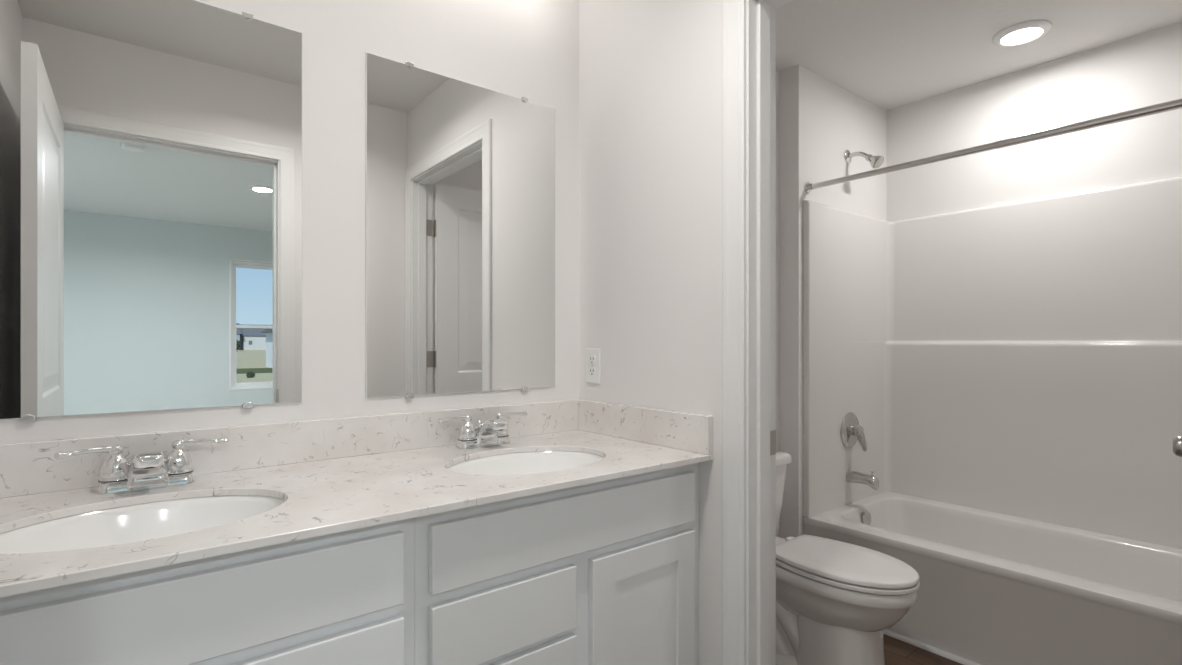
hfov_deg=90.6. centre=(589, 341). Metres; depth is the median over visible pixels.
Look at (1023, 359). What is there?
shower surround
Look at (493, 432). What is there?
faucet
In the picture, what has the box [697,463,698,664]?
trim
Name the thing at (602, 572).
vanity cabinet
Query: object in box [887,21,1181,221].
wall
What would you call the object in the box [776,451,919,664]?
toilet
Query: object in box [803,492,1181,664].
bathtub
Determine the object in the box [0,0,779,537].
wall
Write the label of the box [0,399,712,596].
countertop
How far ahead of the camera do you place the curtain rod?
2.04 m
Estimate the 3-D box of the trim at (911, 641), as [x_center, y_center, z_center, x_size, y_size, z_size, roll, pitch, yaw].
[1.444,1.178,2.068,0.016,0.016,1.521,0,0,-39]
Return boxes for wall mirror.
[0,0,302,421]
[365,52,554,397]
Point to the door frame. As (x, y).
(761, 432)
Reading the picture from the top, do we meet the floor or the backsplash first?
the backsplash
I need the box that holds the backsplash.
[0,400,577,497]
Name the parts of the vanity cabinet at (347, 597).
drawer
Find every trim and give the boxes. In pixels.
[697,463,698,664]
[883,629,980,664]
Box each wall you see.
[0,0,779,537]
[579,0,722,664]
[780,65,886,538]
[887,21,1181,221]
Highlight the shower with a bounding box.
[844,150,883,168]
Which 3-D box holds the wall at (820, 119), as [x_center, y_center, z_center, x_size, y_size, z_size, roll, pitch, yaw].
[1.247,-0.034,2.948,0.853,2.440,0.097,0,0,-39]
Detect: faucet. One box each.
[54,438,228,494]
[437,411,526,448]
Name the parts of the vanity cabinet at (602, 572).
drawer, drawer, door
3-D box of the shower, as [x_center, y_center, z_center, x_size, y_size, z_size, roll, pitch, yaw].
[1.339,-0.892,2.849,0.067,0.125,0.173,0,0,-39]
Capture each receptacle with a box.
[589,355,595,363]
[589,367,595,375]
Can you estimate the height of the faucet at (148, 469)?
0.090 m
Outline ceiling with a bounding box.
[776,0,1181,110]
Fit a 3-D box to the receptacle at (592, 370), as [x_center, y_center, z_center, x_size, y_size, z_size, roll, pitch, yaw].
[0.007,0.099,1.923,0.002,0.029,0.033,0,0,-39]
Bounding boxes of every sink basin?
[0,495,285,553]
[447,451,603,474]
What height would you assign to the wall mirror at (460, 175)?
0.925 m
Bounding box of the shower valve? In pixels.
[840,412,866,451]
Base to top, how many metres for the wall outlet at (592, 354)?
0.115 m
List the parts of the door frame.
strike plate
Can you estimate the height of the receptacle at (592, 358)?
0.029 m
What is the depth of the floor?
2.21 m
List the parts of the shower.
arm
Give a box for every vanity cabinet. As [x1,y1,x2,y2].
[0,517,414,664]
[415,463,696,664]
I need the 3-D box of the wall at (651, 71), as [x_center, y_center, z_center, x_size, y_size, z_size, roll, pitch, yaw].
[0.513,-0.034,1.390,0.114,2.440,1.620,0,0,-39]
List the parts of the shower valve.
lever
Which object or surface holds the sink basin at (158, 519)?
in the countertop
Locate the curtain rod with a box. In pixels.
[805,99,1181,192]
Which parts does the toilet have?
tank, tank lid, lid, seat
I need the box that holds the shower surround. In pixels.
[803,177,1181,548]
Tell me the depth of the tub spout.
2.79 m
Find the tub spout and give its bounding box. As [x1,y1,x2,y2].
[846,470,878,489]
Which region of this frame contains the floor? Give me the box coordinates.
[883,634,962,664]
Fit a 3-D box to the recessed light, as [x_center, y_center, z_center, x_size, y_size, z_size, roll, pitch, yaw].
[1.752,-1.246,2.375,0.196,0.016,0.196,0,0,-39]
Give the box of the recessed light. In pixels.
[992,20,1051,46]
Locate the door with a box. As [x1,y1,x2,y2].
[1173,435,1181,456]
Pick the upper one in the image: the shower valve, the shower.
the shower
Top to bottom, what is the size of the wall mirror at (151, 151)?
0.925 m
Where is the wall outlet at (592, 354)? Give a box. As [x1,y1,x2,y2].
[586,348,599,383]
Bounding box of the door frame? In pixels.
[723,0,792,664]
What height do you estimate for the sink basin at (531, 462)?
0.160 m
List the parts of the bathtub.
overflow plate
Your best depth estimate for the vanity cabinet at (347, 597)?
0.89 m
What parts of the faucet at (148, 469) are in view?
lever, plate, spout, lever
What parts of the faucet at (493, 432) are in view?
lever, plate, spout, lever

